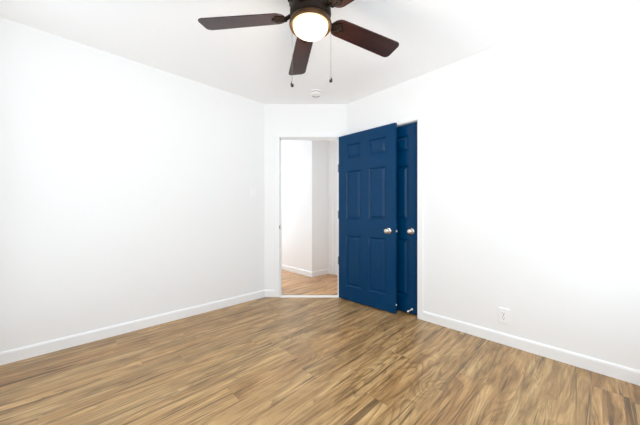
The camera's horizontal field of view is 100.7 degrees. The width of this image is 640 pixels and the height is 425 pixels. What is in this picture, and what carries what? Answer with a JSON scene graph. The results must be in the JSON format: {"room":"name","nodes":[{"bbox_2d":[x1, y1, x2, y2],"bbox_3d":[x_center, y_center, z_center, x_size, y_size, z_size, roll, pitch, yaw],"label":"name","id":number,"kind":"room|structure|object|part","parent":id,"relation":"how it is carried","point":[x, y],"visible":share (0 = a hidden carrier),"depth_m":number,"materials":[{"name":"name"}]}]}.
{"room":"empty bedroom","nodes":[
{"label":"empty bedroom","id":0,"kind":"room"},
{"bbox_2d":[0,17,264,351],"bbox_3d":[-1.586,-0.152,2.573,2.448,2.440,0.110,0,0,-44],"label":"wall","id":1,"kind":"structure","parent":0,"point":[126,185],"depth_m":2.28,"materials":[{"name":"white paint"}]},
{"bbox_2d":[0,290,264,364],"bbox_3d":[-1.520,1.024,2.551,2.294,0.089,0.013,0,0,-44],"label":"baseboard","id":2,"kind":"structure","parent":1,"relation":"attached to","point":[9,356],"depth_m":2.29,"materials":[{"name":"white wood"}]},
{"bbox_2d":[282,140,311,271],"bbox_3d":[-0.884,-0.152,5.233,0.100,2.440,2.281,0,0,-44],"label":"wall","id":3,"kind":"structure","parent":0,"point":[296,154],"depth_m":4.65,"materials":[{"name":"white paint"}]},
{"bbox_2d":[282,265,311,276],"bbox_3d":[-0.885,1.024,5.153,0.014,0.089,2.193,0,0,-44],"label":"baseboard","id":4,"kind":"structure","parent":3,"relation":"attached to","point":[284,267],"depth_m":4.63,"materials":[{"name":"white wood"}]},
{"bbox_2d":[265,104,346,289],"bbox_3d":[-0.179,-0.152,3.412,1.137,2.440,0.110,0,0,0],"label":"wall","id":5,"kind":"structure","parent":0,"point":[279,118],"depth_m":3.36,"materials":[{"name":"white paint"}]},
{"bbox_2d":[265,290,274,296],"bbox_3d":[-0.636,1.024,3.350,0.133,0.089,0.013,0,0,0],"label":"baseboard","id":6,"kind":"structure","parent":5,"relation":"attached to","point":[268,293],"depth_m":3.34,"materials":[{"name":"white wood"}]},
{"bbox_2d":[279,295,338,297],"bbox_3d":[-0.135,1.065,3.362,0.750,0.007,0.082,0,0,0],"label":"threshold","id":7,"kind":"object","parent":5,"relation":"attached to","point":[281,296],"depth_m":3.35,"materials":[{"name":"white wood"}]},
{"bbox_2d":[275,133,343,296],"bbox_3d":[-0.135,0.030,3.412,0.870,2.075,0.142,0,0,0],"label":"trim","id":8,"kind":"structure","parent":5,"relation":"attached to","point":[279,137],"depth_m":3.34,"materials":[{"name":"white wood"}]},
{"bbox_2d":[338,122,397,313],"bbox_3d":[0.516,0.058,3.042,0.800,1.996,0.137,0,0,44],"label":"door","id":9,"kind":"structure","parent":5,"relation":"in","point":[367,166],"depth_m":2.99,"materials":[{"name":"blue paint"}]},
{"bbox_3d":[0.406,-0.732,3.158,0.215,0.170,0.035,0,0,44],"label":"panel","id":10,"kind":"part","parent":9,"relation":"part of","materials":[{"name":"blue paint"}]},
{"bbox_3d":[0.406,-0.209,3.158,0.215,0.575,0.035,0,0,44],"label":"panel","id":11,"kind":"part","parent":9,"relation":"part of","materials":[{"name":"blue paint"}]},
{"bbox_3d":[0.406,0.583,3.158,0.215,0.610,0.035,0,0,44],"label":"panel","id":12,"kind":"part","parent":9,"relation":"part of","materials":[{"name":"blue paint"}]},
{"bbox_3d":[0.640,-0.732,2.933,0.215,0.170,0.035,0,0,44],"label":"panel","id":13,"kind":"part","parent":9,"relation":"part of","materials":[{"name":"blue paint"}]},
{"bbox_3d":[0.640,-0.209,2.933,0.215,0.575,0.035,0,0,44],"label":"panel","id":14,"kind":"part","parent":9,"relation":"part of","materials":[{"name":"blue paint"}]},
{"bbox_3d":[0.640,0.583,2.933,0.215,0.610,0.035,0,0,44],"label":"panel","id":15,"kind":"part","parent":9,"relation":"part of","materials":[{"name":"blue paint"}]},
{"bbox_3d":[0.710,0.196,2.801,0.064,0.064,0.058,0,0,44],"label":"knob","id":16,"kind":"part","parent":9,"relation":"part of","materials":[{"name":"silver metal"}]},
{"bbox_2d":[0,0,614,103],"bbox_3d":[-0.117,-1.422,1.624,3.298,0.100,3.520,0,0,-44],"label":"ceiling","id":17,"kind":"structure","parent":0,"point":[252,63],"depth_m":2.07,"materials":[{"name":"white paint"}]},
{"bbox_2d":[198,0,398,86],"bbox_3d":[-0.086,-1.058,1.526,1.238,0.627,1.259,0,0,0],"label":"ceiling fan","id":18,"kind":"object","parent":17,"relation":"hanging from","point":[310,21],"visible":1,"depth_m":1.55,"materials":[{"name":"brown wood"}]},
{"bbox_3d":[-0.450,-1.118,1.552,0.507,0.006,0.138,0,12,6],"label":"blade","id":19,"kind":"part","parent":18,"relation":"part of","materials":[{"name":"brown wood"}]},
{"bbox_3d":[-0.214,-1.121,1.526,0.135,0.038,0.075,0,12,6],"label":"blade arm","id":20,"kind":"part","parent":18,"relation":"part of","materials":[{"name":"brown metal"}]},
{"bbox_3d":[-0.137,-1.118,1.900,0.138,0.006,0.507,-12,3,-12],"label":"blade","id":21,"kind":"part","parent":18,"relation":"part of","materials":[{"name":"brown wood"}]},
{"bbox_3d":[-0.054,-1.038,1.510,0.201,0.067,0.201,0,0,0],"label":"lamp shade","id":22,"kind":"part","parent":18,"relation":"part of","materials":[{"name":"beige glass"}]},
{"bbox_3d":[0.066,-1.121,1.403,0.135,0.038,0.075,0,-12,42],"label":"blade arm","id":23,"kind":"part","parent":18,"relation":"part of","materials":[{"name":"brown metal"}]},
{"bbox_3d":[0.085,-1.121,1.591,0.135,0.038,0.075,0,-12,-30],"label":"blade arm","id":24,"kind":"part","parent":18,"relation":"part of","materials":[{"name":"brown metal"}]},
{"bbox_3d":[0.242,-1.118,1.244,0.507,0.006,0.138,0,-12,42],"label":"blade","id":25,"kind":"part","parent":18,"relation":"part of","materials":[{"name":"brown wood"}]},
{"bbox_3d":[0.291,-1.118,1.709,0.507,0.006,0.138,0,-12,-30],"label":"blade","id":26,"kind":"part","parent":18,"relation":"part of","materials":[{"name":"brown wood"}]},
{"bbox_2d":[310,89,321,96],"bbox_3d":[-0.046,-1.351,3.020,0.140,0.042,0.140,0,0,0],"label":"smoke detector","id":27,"kind":"object","parent":17,"relation":"attached to","point":[314,93],"visible":1,"depth_m":2.98,"materials":[{"name":"white plastic"}]},
{"bbox_2d":[0,270,639,424],"bbox_3d":[-0.721,1.108,2.781,4.049,0.080,6.020,0,0,-44],"label":"floor","id":28,"kind":"structure","parent":0,"point":[265,360],"depth_m":1.72,"materials":[{"name":"brown wood"}]},
{"bbox_2d":[312,140,327,271],"bbox_3d":[0.009,-0.152,4.581,0.491,2.440,0.100,0,0,-44],"label":"wall","id":29,"kind":"structure","parent":0,"point":[319,147],"depth_m":4.50,"materials":[{"name":"white paint"}]},
{"bbox_2d":[312,269,327,276],"bbox_3d":[0.007,1.024,4.501,0.403,0.089,0.013,0,0,-44],"label":"baseboard","id":30,"kind":"structure","parent":29,"relation":"attached to","point":[324,271],"depth_m":4.48,"materials":[{"name":"white wood"}]},
{"bbox_2d":[328,140,337,275],"bbox_3d":[0.567,-0.152,4.279,0.100,2.440,1.313,0,0,-44],"label":"wall","id":31,"kind":"structure","parent":0,"point":[332,144],"depth_m":4.54,"materials":[{"name":"white paint"}]},
{"bbox_2d":[329,152,337,274],"bbox_3d":[0.482,0.025,4.285,0.018,2.085,0.905,0,0,-44],"label":"trim","id":32,"kind":"structure","parent":31,"relation":"attached to","point":[333,155],"depth_m":4.57,"materials":[{"name":"white wood"}]},
{"bbox_2d":[347,0,639,369],"bbox_3d":[1.291,-0.152,2.443,0.110,2.440,2.727,0,0,-44],"label":"wall","id":33,"kind":"structure","parent":0,"point":[531,142],"depth_m":1.98,"materials":[{"name":"white paint"}]},
{"bbox_2d":[359,113,422,319],"bbox_3d":[0.792,0.038,2.955,0.128,2.060,0.787,0,0,-44],"label":"trim","id":34,"kind":"structure","parent":33,"relation":"attached to","point":[418,118],"depth_m":2.65,"materials":[{"name":"white wood"}]},
{"bbox_2d":[397,122,416,314],"bbox_3d":[0.757,0.061,2.922,0.131,1.981,0.661,0,0,-44],"label":"door","id":35,"kind":"structure","parent":33,"relation":"in","point":[406,134],"depth_m":2.81,"materials":[{"name":"blue paint"}]},
{"bbox_3d":[0.883,-0.732,2.859,0.035,0.170,0.166,0,0,-44],"label":"panel","id":36,"kind":"part","parent":35,"relation":"part of","materials":[{"name":"blue paint"}]},
{"bbox_3d":[0.883,-0.209,2.859,0.035,0.575,0.166,0,0,-44],"label":"panel","id":37,"kind":"part","parent":35,"relation":"part of","materials":[{"name":"blue paint"}]},
{"bbox_3d":[0.883,0.583,2.859,0.035,0.610,0.166,0,0,-44],"label":"panel","id":38,"kind":"part","parent":35,"relation":"part of","materials":[{"name":"blue paint"}]},
{"bbox_3d":[0.933,0.196,2.740,0.058,0.064,0.064,0,0,-44],"label":"knob","id":39,"kind":"part","parent":35,"relation":"part of","materials":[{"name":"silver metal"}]},
{"bbox_2d":[498,307,508,323],"bbox_3d":[1.489,0.836,2.147,0.012,0.120,0.074,0,0,-44],"label":"wall outlet","id":40,"kind":"object","parent":33,"relation":"attached to","point":[503,314],"visible":1,"depth_m":2.15,"materials":[{"name":"white plastic"}]},
{"bbox_2d":[423,311,639,385],"bbox_3d":[1.569,1.024,2.063,0.014,0.089,1.576,0,0,-44],"label":"baseboard","id":41,"kind":"structure","parent":33,"relation":"attached to","point":[623,373],"depth_m":1.96,"materials":[{"name":"white wood"}]}
]}

